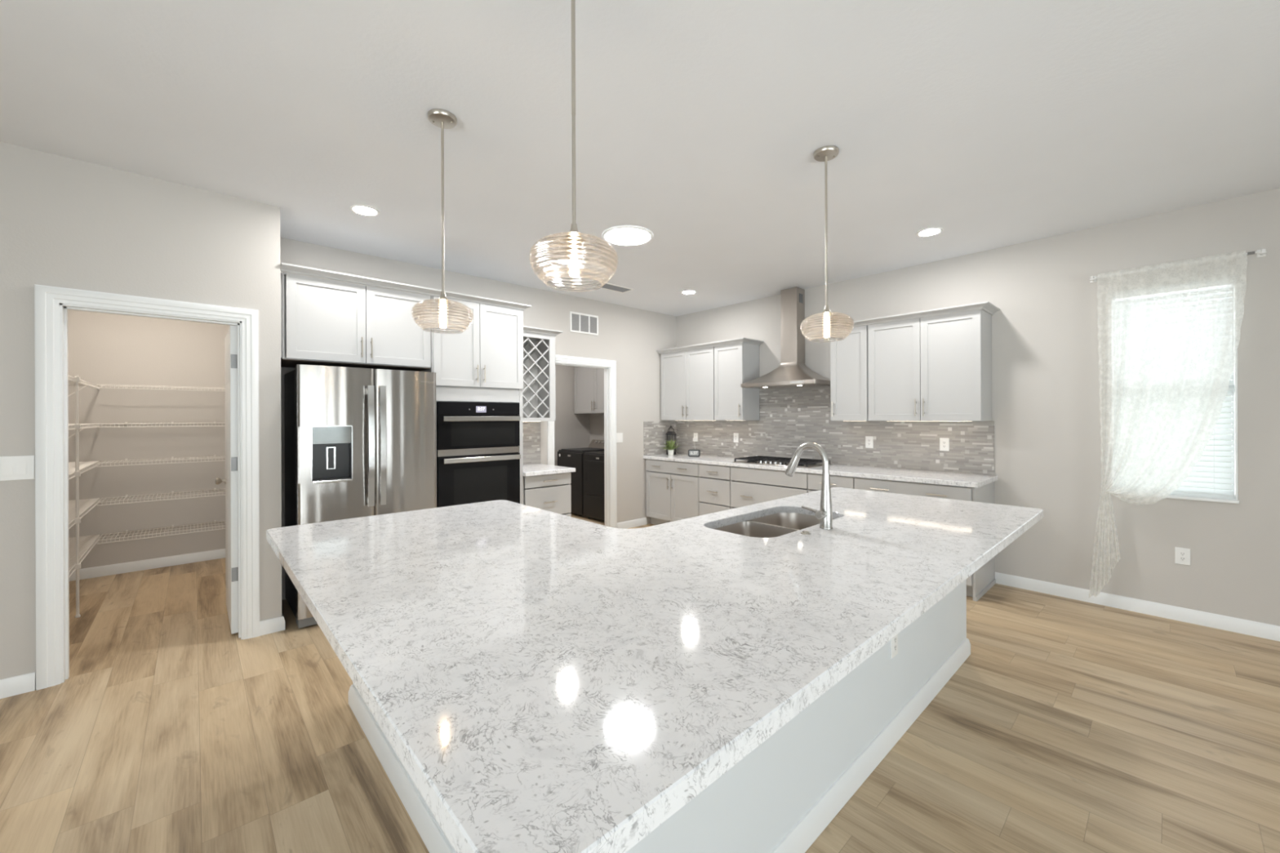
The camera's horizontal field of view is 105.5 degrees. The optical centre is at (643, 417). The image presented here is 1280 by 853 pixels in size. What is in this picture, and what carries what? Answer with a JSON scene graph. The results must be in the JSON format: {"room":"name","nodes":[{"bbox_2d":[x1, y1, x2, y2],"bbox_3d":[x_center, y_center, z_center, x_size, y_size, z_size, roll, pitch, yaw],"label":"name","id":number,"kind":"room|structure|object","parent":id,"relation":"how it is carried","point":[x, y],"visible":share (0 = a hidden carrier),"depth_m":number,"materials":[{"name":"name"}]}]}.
{"room":"kitchen","nodes":[
{"label":"kitchen","id":0,"kind":"room"},
{"bbox_2d":[0,142,281,679],"bbox_3d":[-4.282,0.515,1.653,4.917,3.845,0.117,0,0,-43],"label":"wall","id":1,"kind":"structure","parent":0,"point":[65,222],"depth_m":2.72,"materials":[{"name":"beige paint"}]},
{"bbox_2d":[0,455,35,480],"bbox_3d":[-3.253,0.263,2.518,0.132,0.125,0.011,0,0,-43],"label":"light switch","id":2,"kind":"object","parent":1,"relation":"attached to","point":[21,467],"visible":1,"depth_m":2.52,"materials":[{"name":"white plastic"}]},
{"bbox_2d":[0,613,284,698],"bbox_3d":[-4.447,1.393,1.848,4.933,0.092,0.663,0,0,-43],"label":"baseboard","id":3,"kind":"structure","parent":1,"relation":"attached to","point":[17,685],"depth_m":2.54,"materials":[{"name":"white wood"}]},
{"bbox_2d":[34,284,259,689],"bbox_3d":[-2.897,0.366,2.919,0.926,2.133,0.137,0,0,-43],"label":"trim","id":4,"kind":"structure","parent":1,"relation":"attached to","point":[51,304],"depth_m":2.65,"materials":[{"name":"white wood"}]},
{"bbox_2d":[69,548,225,581],"bbox_3d":[-3.873,1.390,3.744,1.250,0.092,2.405,0,0,-43],"label":"baseboard","id":5,"kind":"structure","parent":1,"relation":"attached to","point":[119,568],"depth_m":4.61,"materials":[{"name":"white wood"}]},
{"bbox_2d":[215,324,238,634],"bbox_3d":[-2.934,0.409,3.467,0.155,2.024,0.754,0,0,-43],"label":"door","id":6,"kind":"structure","parent":1,"relation":"in","point":[230,480],"depth_m":3.21,"materials":[{"name":"white wood"}]},
{"bbox_2d":[67,309,230,569],"bbox_3d":[-4.778,0.018,4.629,1.370,2.845,0.115,0,0,-43],"label":"wall","id":7,"kind":"structure","parent":0,"point":[104,348],"depth_m":4.63,"materials":[{"name":"beige paint"}]},
{"bbox_2d":[96,454,225,466],"bbox_3d":[-4.471,0.404,4.620,0.926,0.046,0.309,0,0,-43],"label":"wire shelf","id":8,"kind":"object","parent":7,"relation":"attached to","point":[172,458],"visible":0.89,"depth_m":4.52,"materials":[{"name":"white metal"}]},
{"bbox_2d":[96,384,225,391],"bbox_3d":[-4.473,-0.276,4.620,0.926,0.046,0.309,0,0,-43],"label":"wire shelf","id":9,"kind":"object","parent":7,"relation":"attached to","point":[171,388],"visible":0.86,"depth_m":4.53,"materials":[{"name":"white metal"}]},
{"bbox_2d":[96,421,225,427],"bbox_3d":[-4.472,0.065,4.620,0.926,0.046,0.309,0,0,-43],"label":"wire shelf","id":10,"kind":"object","parent":7,"relation":"attached to","point":[126,423],"visible":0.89,"depth_m":4.49,"materials":[{"name":"white metal"}]},
{"bbox_2d":[97,520,225,544],"bbox_3d":[-4.468,1.069,4.620,0.926,0.046,0.309,0,0,-43],"label":"wire shelf","id":11,"kind":"object","parent":7,"relation":"attached to","point":[215,521],"visible":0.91,"depth_m":4.53,"materials":[{"name":"white metal"}]},
{"bbox_2d":[97,488,225,506],"bbox_3d":[-4.469,0.740,4.620,0.926,0.046,0.309,0,0,-43],"label":"wire shelf","id":12,"kind":"object","parent":7,"relation":"attached to","point":[215,489],"visible":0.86,"depth_m":4.52,"materials":[{"name":"white metal"}]},
{"bbox_2d":[280,237,676,599],"bbox_3d":[-1.190,0.503,5.416,4.733,3.845,0.115,0,0,-43],"label":"wall","id":13,"kind":"structure","parent":0,"point":[631,337],"depth_m":5.92,"materials":[{"name":"beige paint"}]},
{"bbox_2d":[280,272,431,371],"bbox_3d":[-2.299,-0.695,3.863,0.998,0.598,0.664,0,0,-43],"label":"upper cabinet","id":14,"kind":"object","parent":13,"relation":"attached to","point":[324,322],"visible":0.83,"depth_m":3.60,"materials":[{"name":"grey paint"}]},
{"bbox_2d":[522,421,541,465],"bbox_3d":[-1.338,0.279,5.195,0.557,0.466,0.008,0,0,-43],"label":"backsplash","id":15,"kind":"structure","parent":13,"relation":"attached to","point":[531,429],"depth_m":5.30,"materials":[{"name":"tile"}]},
{"bbox_2d":[522,331,555,422],"bbox_3d":[-1.234,-0.407,5.068,0.538,0.904,0.337,0,0,-43],"label":"wine rack","id":16,"kind":"object","parent":13,"relation":"attached to","point":[539,391],"visible":0.52,"depth_m":5.21,"materials":[{"name":"grey paint"}]},
{"bbox_2d":[523,325,563,336],"bbox_3d":[-1.194,-0.882,5.065,0.597,0.044,0.398,0,0,-43],"label":"crown molding","id":17,"kind":"structure","parent":13,"relation":"attached to","point":[528,329],"depth_m":4.97,"materials":[{"name":"grey paint"}]},
{"bbox_2d":[546,355,617,528],"bbox_3d":[-0.740,0.357,5.819,0.991,2.133,0.135,0,0,-43],"label":"trim","id":18,"kind":"structure","parent":13,"relation":"attached to","point":[609,366],"depth_m":6.07,"materials":[{"name":"white wood"}]},
{"bbox_2d":[569,311,598,335],"bbox_3d":[-0.698,-1.114,5.791,0.412,0.236,0.010,0,0,-43],"label":"air vent","id":19,"kind":"object","parent":13,"relation":"in","point":[584,323],"visible":1,"depth_m":5.79,"materials":[{"name":"white plastic"}]},
{"bbox_2d":[616,432,622,442],"bbox_3d":[-0.302,0.257,6.151,0.122,0.122,0.011,0,0,-43],"label":"light switch","id":20,"kind":"object","parent":13,"relation":"attached to","point":[619,435],"visible":1,"depth_m":6.15,"materials":[{"name":"white plastic"}]},
{"bbox_2d":[617,517,647,528],"bbox_3d":[-0.143,1.376,6.291,0.513,0.092,0.016,0,0,-43],"label":"baseboard","id":21,"kind":"structure","parent":13,"relation":"attached to","point":[641,522],"depth_m":6.29,"materials":[{"name":"white wood"}]},
{"bbox_2d":[643,421,676,455],"bbox_3d":[0.241,0.280,6.654,0.630,0.452,0.008,0,0,-43],"label":"backsplash","id":22,"kind":"structure","parent":13,"relation":"attached to","point":[654,432],"depth_m":6.60,"materials":[{"name":"tile"}]},
{"bbox_2d":[554,364,590,466],"bbox_3d":[-2.049,0.007,7.143,3.050,2.845,0.115,0,0,-43],"label":"wall","id":23,"kind":"structure","parent":0,"point":[571,430],"depth_m":7.83,"materials":[{"name":"beige paint"}]},
{"bbox_2d":[590,413,604,442],"bbox_3d":[-0.296,0.000,7.581,0.120,2.845,1.850,0,0,-43],"label":"wall","id":24,"kind":"structure","parent":0,"point":[597,420],"depth_m":7.99,"materials":[{"name":"beige paint"}]},
{"bbox_2d":[573,366,604,413],"bbox_3d":[-0.462,-0.470,7.399,0.364,0.815,1.635,0,0,-43],"label":"laundry cabinet","id":25,"kind":"object","parent":24,"relation":"attached to","point":[588,383],"visible":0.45,"depth_m":7.61,"materials":[{"name":"grey paint"}]},
{"bbox_2d":[0,0,1279,316],"bbox_3d":[-0.458,-1.482,0.882,9.800,0.120,11.750,0,0,-43],"label":"ceiling","id":26,"kind":"structure","parent":0,"point":[700,125],"depth_m":2.31,"materials":[{"name":"white paint"}]},
{"bbox_2d":[349,204,379,216],"bbox_3d":[-1.903,-1.413,3.331,0.180,0.006,0.180,0,0,-43],"label":"recessed light","id":27,"kind":"object","parent":26,"relation":"in","point":[362,210],"visible":1,"depth_m":3.33,"materials":[{"name":"white plastic"}]},
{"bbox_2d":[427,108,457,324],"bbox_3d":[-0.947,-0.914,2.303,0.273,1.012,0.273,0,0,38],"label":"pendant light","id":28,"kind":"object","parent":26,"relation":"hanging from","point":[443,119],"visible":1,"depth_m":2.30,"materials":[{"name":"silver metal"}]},
{"bbox_2d":[439,302,447,306],"bbox_3d":[-0.946,-0.534,2.303,0.034,0.017,0.034,0,0,-43],"label":"bulb socket","id":29,"kind":"object","parent":28,"relation":"attached to","point":[441,304],"depth_m":2.29,"materials":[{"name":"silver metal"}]},
{"bbox_2d":[555,257,571,265],"bbox_3d":[-0.706,-1.417,4.437,0.180,0.006,0.180,0,0,-43],"label":"recessed light","id":30,"kind":"object","parent":26,"relation":"in","point":[563,261],"visible":0.81,"depth_m":4.43,"materials":[{"name":"white plastic"}]},
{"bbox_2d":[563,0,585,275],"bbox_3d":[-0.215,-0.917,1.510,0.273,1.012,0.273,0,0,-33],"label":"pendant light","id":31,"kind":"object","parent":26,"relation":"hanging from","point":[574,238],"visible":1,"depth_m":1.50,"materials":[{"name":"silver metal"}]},
{"bbox_2d":[568,240,579,248],"bbox_3d":[-0.214,-0.537,1.510,0.034,0.017,0.034,0,0,-43],"label":"bulb socket","id":32,"kind":"object","parent":31,"relation":"attached to","point":[573,244],"depth_m":1.50,"materials":[{"name":"silver metal"}]},
{"bbox_2d":[591,281,634,293],"bbox_3d":[-0.328,-1.419,5.324,0.440,0.008,0.200,0,0,-43],"label":"ceiling vent","id":33,"kind":"object","parent":26,"relation":"in","point":[602,285],"visible":1,"depth_m":5.31,"materials":[{"name":"white plastic"}]},
{"bbox_2d":[602,226,653,245],"bbox_3d":[-0.121,-1.415,3.814,0.400,0.016,0.400,0,0,-43],"label":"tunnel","id":34,"kind":"object","parent":26,"relation":"attached to","point":[619,235],"visible":1,"depth_m":3.78,"materials":[{"name":"white plastic"}]},
{"bbox_2d":[605,228,649,244],"bbox_3d":[-0.121,-1.412,3.814,0.352,0.011,0.352,0,0,-43],"label":"diffuser","id":35,"kind":"object","parent":34,"relation":"attached to","point":[613,236],"depth_m":3.79,"materials":[{"name":"white plastic"}]},
{"bbox_2d":[680,289,696,294],"bbox_3d":[0.519,-1.422,5.540,0.180,0.006,0.180,0,0,-43],"label":"recessed light","id":36,"kind":"object","parent":26,"relation":"in","point":[687,291],"visible":1,"depth_m":5.54,"materials":[{"name":"white plastic"}]},
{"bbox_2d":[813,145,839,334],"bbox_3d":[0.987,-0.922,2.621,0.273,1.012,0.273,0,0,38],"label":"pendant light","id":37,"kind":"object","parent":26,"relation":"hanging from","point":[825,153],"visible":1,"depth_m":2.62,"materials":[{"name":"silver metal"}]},
{"bbox_2d":[823,314,830,319],"bbox_3d":[0.989,-0.541,2.621,0.034,0.017,0.034,0,0,-43],"label":"bulb socket","id":38,"kind":"object","parent":37,"relation":"attached to","point":[825,316],"depth_m":2.61,"materials":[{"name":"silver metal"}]},
{"bbox_2d":[915,227,942,236],"bbox_3d":[2.215,-1.429,3.763,0.180,0.006,0.180,0,0,-43],"label":"recessed light","id":39,"kind":"object","parent":26,"relation":"in","point":[930,232],"visible":1,"depth_m":3.76,"materials":[{"name":"white plastic"}]},
{"bbox_2d":[0,513,1279,852],"bbox_3d":[-0.447,1.483,0.882,9.800,0.120,11.750,0,0,-43],"label":"floor","id":40,"kind":"structure","parent":0,"point":[1067,725],"depth_m":2.10,"materials":[{"name":"brown wood"}]},
{"bbox_2d":[74,374,80,617],"bbox_3d":[-4.069,0.566,3.502,0.028,1.742,0.028,0,0,-43],"label":"support pole","id":41,"kind":"object","parent":40,"relation":"on","point":[77,379],"visible":1,"depth_m":3.50,"materials":[{"name":"white metal"}]},
{"bbox_2d":[284,364,436,628],"bbox_3d":[-2.195,0.538,3.796,0.908,1.784,0.801,0,0,-43],"label":"refrigerator","id":42,"kind":"object","parent":40,"relation":"on","point":[359,442],"visible":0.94,"depth_m":3.49,"materials":[{"name":"silver metal"}]},
{"bbox_2d":[420,295,523,504],"bbox_3d":[-1.619,0.215,4.476,0.825,2.423,0.682,0,0,-43],"label":"tall cabinet","id":43,"kind":"object","parent":40,"relation":"on","point":[477,356],"visible":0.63,"depth_m":4.24,"materials":[{"name":"grey paint"}]},
{"bbox_2d":[280,262,531,310],"bbox_3d":[-1.967,-1.018,4.154,1.881,0.044,0.688,0,0,-43],"label":"crown molding","id":44,"kind":"structure","parent":43,"relation":"on","point":[288,268],"depth_m":3.75,"materials":[{"name":"grey paint"}]},
{"bbox_2d":[436,401,520,507],"bbox_3d":[-1.594,0.447,4.451,0.745,1.151,0.636,0,0,-43],"label":"double oven","id":45,"kind":"object","parent":43,"relation":"in","point":[478,457],"visible":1,"depth_m":4.22,"materials":[{"name":"black metal"}]},
{"bbox_2d":[523,472,571,516],"bbox_3d":[-1.119,0.987,4.947,0.536,0.875,0.664,0,0,-43],"label":"base cabinet","id":46,"kind":"object","parent":40,"relation":"on","point":[548,492],"visible":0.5,"depth_m":4.74,"materials":[{"name":"grey paint"}]},
{"bbox_2d":[523,463,575,476],"bbox_3d":[-1.112,0.530,4.951,0.559,0.037,0.670,0,0,-43],"label":"countertop","id":47,"kind":"structure","parent":46,"relation":"on","point":[535,469],"depth_m":4.82,"materials":[{"name":"white stone"}]},
{"bbox_2d":[557,439,604,517],"bbox_3d":[-0.815,0.889,7.350,0.720,1.070,0.640,0,0,-43],"label":"washing machine","id":48,"kind":"object","parent":40,"relation":"on","point":[571,457],"visible":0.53,"depth_m":7.03,"materials":[{"name":"black metal"}]},
{"bbox_2d":[582,450,604,521],"bbox_3d":[-0.356,0.887,6.847,0.729,1.070,0.688,0,0,-43],"label":"dryer","id":49,"kind":"object","parent":40,"relation":"on","point":[593,499],"visible":0.35,"depth_m":6.67,"materials":[{"name":"black metal"}]},
{"bbox_2d":[348,520,970,852],"bbox_3d":[0.241,0.983,2.664,2.839,0.873,1.970,0,0,-43],"label":"kitchen island","id":50,"kind":"object","parent":40,"relation":"on","point":[782,795],"visible":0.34,"depth_m":1.72,"materials":[{"name":"paint"}]},
{"bbox_2d":[266,487,1043,852],"bbox_3d":[0.224,0.526,2.444,3.160,0.039,2.360,0,0,-43],"label":"island countertop","id":51,"kind":"structure","parent":50,"relation":"on","point":[544,681],"depth_m":1.16,"materials":[{"name":"white stone"}]},
{"bbox_2d":[715,512,833,537],"bbox_3d":[0.663,0.645,2.411,0.798,0.203,0.407,0,0,-43],"label":"sink","id":52,"kind":"object","parent":51,"relation":"in","point":[779,524],"visible":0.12,"depth_m":2.54,"materials":[{"name":"silver metal"}]},
{"bbox_2d":[800,530,810,534],"bbox_3d":[0.704,0.499,2.112,0.040,0.010,0.040,0,0,-43],"label":"switch","id":53,"kind":"object","parent":51,"relation":"on","point":[804,532],"visible":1,"depth_m":2.10,"materials":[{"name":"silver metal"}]},
{"bbox_2d":[785,442,832,529],"bbox_3d":[0.756,0.309,2.263,0.098,0.388,0.233,0,0,-43],"label":"faucet","id":54,"kind":"object","parent":51,"relation":"on","point":[824,514],"visible":1,"depth_m":2.20,"materials":[{"name":"silver metal"}]},
{"bbox_2d":[890,634,897,658],"bbox_3d":[1.103,0.992,2.135,0.070,0.114,0.008,0,0,-43],"label":"wall outlet","id":55,"kind":"object","parent":50,"relation":"attached to","point":[894,642],"visible":0.87,"depth_m":2.12,"materials":[{"name":"white plastic"}]},
{"bbox_2d":[893,635,897,652],"bbox_3d":[1.104,0.992,2.134,0.033,0.068,0.002,0,0,-43],"label":"receptacle","id":56,"kind":"object","parent":55,"relation":"attached to","point":[895,639],"depth_m":2.13,"materials":[{"name":"white plastic"}]},
{"bbox_2d":[645,458,699,524],"bbox_3d":[0.557,0.980,6.303,0.664,0.875,0.926,0,0,-43],"label":"base cabinet","id":57,"kind":"object","parent":40,"relation":"on","point":[672,487],"visible":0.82,"depth_m":6.09,"materials":[{"name":"grey paint"}]},
{"bbox_2d":[698,463,731,515],"bbox_3d":[1.029,0.978,5.791,0.664,0.875,0.463,0,0,-43],"label":"base cabinet","id":58,"kind":"object","parent":40,"relation":"on","point":[714,481],"visible":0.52,"depth_m":5.59,"materials":[{"name":"grey paint"}]},
{"bbox_2d":[730,466,808,509],"bbox_3d":[1.502,0.977,5.280,0.664,0.875,0.925,0,0,-43],"label":"base cabinet","id":59,"kind":"object","parent":40,"relation":"on","point":[748,486],"visible":0.27,"depth_m":5.12,"materials":[{"name":"grey paint"}]},
{"bbox_2d":[807,472,854,492],"bbox_3d":[1.970,0.975,4.773,0.664,0.875,0.451,0,0,-43],"label":"drawer","id":60,"kind":"object","parent":40,"relation":"on","point":[814,480],"visible":0.13,"depth_m":4.56,"materials":[{"name":"grey paint"}]},
{"bbox_2d":[853,476,995,601],"bbox_3d":[2.442,0.973,4.262,0.664,0.875,0.937,0,0,-43],"label":"base cabinet","id":61,"kind":"object","parent":40,"relation":"on","point":[983,580],"visible":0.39,"depth_m":3.96,"materials":[{"name":"grey paint"}]},
{"bbox_2d":[643,453,997,487],"bbox_3d":[1.507,0.519,5.285,0.646,0.037,3.734,0,0,-43],"label":"countertop","id":62,"kind":"structure","parent":61,"relation":"on","point":[969,480],"depth_m":4.48,"materials":[{"name":"white stone"}]},
{"bbox_2d":[660,439,681,455],"bbox_3d":[0.361,0.393,6.487,0.291,0.225,0.254,0,0,-43],"label":"potted plant","id":63,"kind":"object","parent":62,"relation":"on","point":[669,446],"visible":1,"depth_m":6.46,"materials":[{"name":"green plant"}]},
{"bbox_2d":[666,426,676,454],"bbox_3d":[0.384,0.309,6.662,0.156,0.392,0.135,0,0,-43],"label":"lantern","id":64,"kind":"object","parent":62,"relation":"on","point":[669,433],"visible":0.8,"depth_m":6.64,"materials":[{"name":"black metal"}]},
{"bbox_2d":[688,448,700,457],"bbox_3d":[0.654,0.458,6.246,0.154,0.092,0.037,0,0,13],"label":"alarm clock","id":65,"kind":"object","parent":62,"relation":"on","point":[695,453],"visible":1,"depth_m":6.23,"materials":[{"name":"black plastic"}]},
{"bbox_2d":[733,455,831,468],"bbox_3d":[1.498,0.478,5.295,0.510,0.046,0.910,0,0,-43],"label":"gas cooktop","id":66,"kind":"object","parent":62,"relation":"in","point":[759,460],"visible":0.96,"depth_m":5.22,"materials":[{"name":"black metal"}]},
{"bbox_2d":[676,188,1279,626],"bbox_3d":[3.092,-0.014,4.156,0.150,2.845,11.750,0,0,-43],"label":"wall","id":67,"kind":"structure","parent":0,"point":[1046,399],"depth_m":3.73,"materials":[{"name":"beige paint"}]},
{"bbox_2d":[660,346,714,420],"bbox_3d":[0.659,-0.412,6.396,0.378,0.909,0.930,0,0,-43],"label":"upper cabinet","id":68,"kind":"object","parent":67,"relation":"attached to","point":[687,376],"visible":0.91,"depth_m":6.25,"materials":[{"name":"grey paint"}]},
{"bbox_2d":[656,337,763,354],"bbox_3d":[0.809,-0.887,6.215,0.401,0.044,1.428,0,0,-43],"label":"crown molding","id":69,"kind":"structure","parent":68,"relation":"attached to","point":[747,340],"depth_m":5.92,"materials":[{"name":"grey paint"}]},
{"bbox_2d":[714,342,759,420],"bbox_3d":[1.122,-0.414,5.895,0.378,0.909,0.420,0,0,-43],"label":"upper cabinet","id":70,"kind":"object","parent":67,"relation":"attached to","point":[735,364],"visible":0.98,"depth_m":5.77,"materials":[{"name":"grey paint"}]},
{"bbox_2d":[740,287,830,389],"bbox_3d":[1.575,-0.878,5.347,0.455,1.096,0.905,0,0,-43],"label":"range hood","id":71,"kind":"object","parent":67,"relation":"attached to","point":[792,372],"visible":0.96,"depth_m":5.36,"materials":[{"name":"silver metal"}]},
{"bbox_2d":[676,385,994,475],"bbox_3d":[1.734,0.057,5.509,0.008,0.886,3.707,0,0,-43],"label":"backsplash","id":72,"kind":"structure","parent":67,"relation":"attached to","point":[789,418],"depth_m":5.18,"materials":[{"name":"tile"}]},
{"bbox_2d":[693,432,697,441],"bbox_3d":[0.713,0.270,6.603,0.008,0.118,0.074,0,0,-43],"label":"wall outlet","id":73,"kind":"object","parent":72,"relation":"attached to","point":[695,434],"visible":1,"depth_m":6.59,"materials":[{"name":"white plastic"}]},
{"bbox_2d":[733,433,738,442],"bbox_3d":[1.166,0.256,6.112,0.008,0.118,0.074,0,0,-43],"label":"wall outlet","id":74,"kind":"object","parent":72,"relation":"attached to","point":[735,435],"visible":1,"depth_m":6.11,"materials":[{"name":"white plastic"}]},
{"bbox_2d":[865,435,873,448],"bbox_3d":[2.280,0.250,4.906,0.008,0.118,0.076,0,0,-43],"label":"wall outlet","id":75,"kind":"object","parent":72,"relation":"attached to","point":[868,440],"visible":1,"depth_m":4.90,"materials":[{"name":"white plastic"}]},
{"bbox_2d":[939,437,949,451],"bbox_3d":[2.733,0.246,4.415,0.008,0.118,0.076,0,0,-43],"label":"wall outlet","id":76,"kind":"object","parent":72,"relation":"attached to","point":[944,442],"visible":1,"depth_m":4.41,"materials":[{"name":"white plastic"}]},
{"bbox_2d":[942,440,946,448],"bbox_3d":[2.731,0.246,4.413,0.002,0.068,0.033,0,0,-43],"label":"receptacle","id":77,"kind":"object","parent":76,"relation":"attached to","point":[944,442],"depth_m":4.41,"materials":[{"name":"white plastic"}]},
{"bbox_2d":[830,324,868,421],"bbox_3d":[2.104,-0.418,4.832,0.378,0.909,0.362,0,0,-43],"label":"upper cabinet","id":78,"kind":"object","parent":67,"relation":"attached to","point":[849,373],"visible":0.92,"depth_m":4.72,"materials":[{"name":"grey paint"}]},
{"bbox_2d":[867,309,991,421],"bbox_3d":[2.537,-0.420,4.363,0.378,0.909,0.900,0,0,-43],"label":"upper cabinet","id":79,"kind":"object","parent":67,"relation":"attached to","point":[933,368],"visible":1,"depth_m":4.20,"materials":[{"name":"grey paint"}]},
{"bbox_2d":[822,301,999,330],"bbox_3d":[2.401,-0.894,4.491,0.401,0.044,1.385,0,0,-43],"label":"crown molding","id":80,"kind":"structure","parent":79,"relation":"attached to","point":[988,307],"depth_m":4.22,"materials":[{"name":"grey paint"}]},
{"bbox_2d":[995,572,1279,641],"bbox_3d":[4.958,1.355,2.018,0.016,0.092,5.785,0,0,-43],"label":"baseboard","id":81,"kind":"structure","parent":67,"relation":"attached to","point":[1268,631],"depth_m":3.46,"materials":[{"name":"white wood"}]},
{"bbox_2d":[1089,248,1266,283],"bbox_3d":[3.653,-1.048,3.374,0.080,0.048,0.827,0,0,-43],"label":"curtain rod","id":82,"kind":"object","parent":67,"relation":"attached to","point":[1260,253],"visible":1,"depth_m":3.10,"materials":[{"name":"white plastic"}]},
{"bbox_2d":[1088,249,1247,597],"bbox_3d":[3.593,0.140,3.374,0.055,2.423,0.758,0,0,-43],"label":"lace curtain","id":83,"kind":"object","parent":82,"relation":"hanging from","point":[1169,335],"visible":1,"depth_m":3.38,"materials":[{"name":"white fabric"}]},
{"bbox_2d":[1174,546,1190,565],"bbox_3d":[3.724,0.958,3.359,0.008,0.113,0.072,0,0,-43],"label":"wall outlet","id":84,"kind":"object","parent":67,"relation":"attached to","point":[1182,556],"visible":1,"depth_m":3.36,"materials":[{"name":"white plastic"}]},
{"bbox_2d":[1178,551,1186,561],"bbox_3d":[3.722,0.958,3.357,0.002,0.068,0.033,0,0,-43],"label":"receptacle","id":85,"kind":"object","parent":84,"relation":"attached to","point":[1182,554],"depth_m":3.36,"materials":[{"name":"white plastic"}]},
{"bbox_2d":[1166,495,1239,503],"bbox_3d":[3.708,0.554,3.428,0.096,0.020,0.616,0,0,-43],"label":"trim","id":86,"kind":"structure","parent":67,"relation":"attached to","point":[1222,500],"depth_m":3.28,"materials":[{"name":"white wood"}]},
{"bbox_2d":[1169,349,1237,500],"bbox_3d":[3.743,-0.192,3.457,0.151,1.473,0.600,0,0,-43],"label":"window","id":87,"kind":"structure","parent":67,"relation":"in","point":[1235,370],"depth_m":3.19,"materials":[{"name":"white plastic"}]},
{"bbox_2d":[1170,371,1235,498],"bbox_3d":[3.716,-0.190,3.433,0.063,1.454,0.574,0,0,-43],"label":"window blind","id":88,"kind":"object","parent":87,"relation":"attached to","point":[1217,492],"visible":0.2,"depth_m":3.27,"materials":[{"name":"white plastic"}]},
{"bbox_3d":[-4.421,0.016,3.322,0.120,2.845,2.520,0,0,-43],"label":"wall","id":89,"kind":"structure","parent":0,"visible":0},
{"bbox_2d":[68,375,99,395],"bbox_3d":[-4.460,-0.149,3.684,0.309,0.300,1.700,0,0,-43],"label":"wire shelf","id":90,"kind":"object","parent":89,"relation":"attached to","point":[71,379],"visible":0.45,"depth_m":3.99,"materials":[{"name":"white metal"}]},
{"bbox_2d":[68,423,99,438],"bbox_3d":[-4.459,0.192,3.684,0.309,0.300,1.700,0,0,-43],"label":"wire shelf","id":91,"kind":"object","parent":89,"relation":"attached to","point":[71,425],"visible":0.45,"depth_m":3.90,"materials":[{"name":"white metal"}]},
{"bbox_2d":[68,497,100,528],"bbox_3d":[-4.456,0.867,3.684,0.309,0.300,1.700,0,0,-43],"label":"wire shelf","id":92,"kind":"object","parent":89,"relation":"attached to","point":[85,504],"visible":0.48,"depth_m":3.96,"materials":[{"name":"white metal"}]},
{"bbox_2d":[68,461,100,479],"bbox_3d":[-4.458,0.530,3.684,0.309,0.300,1.700,0,0,-43],"label":"wire shelf","id":93,"kind":"object","parent":89,"relation":"attached to","point":[83,465],"visible":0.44,"depth_m":3.96,"materials":[{"name":"white metal"}]},
{"bbox_2d":[68,534,100,577],"bbox_3d":[-4.455,1.196,3.684,0.309,0.300,1.700,0,0,-43],"label":"wire shelf","id":94,"kind":"object","parent":89,"relation":"attached to","point":[96,538],"visible":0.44,"depth_m":3.99,"materials":[{"name":"white metal"}]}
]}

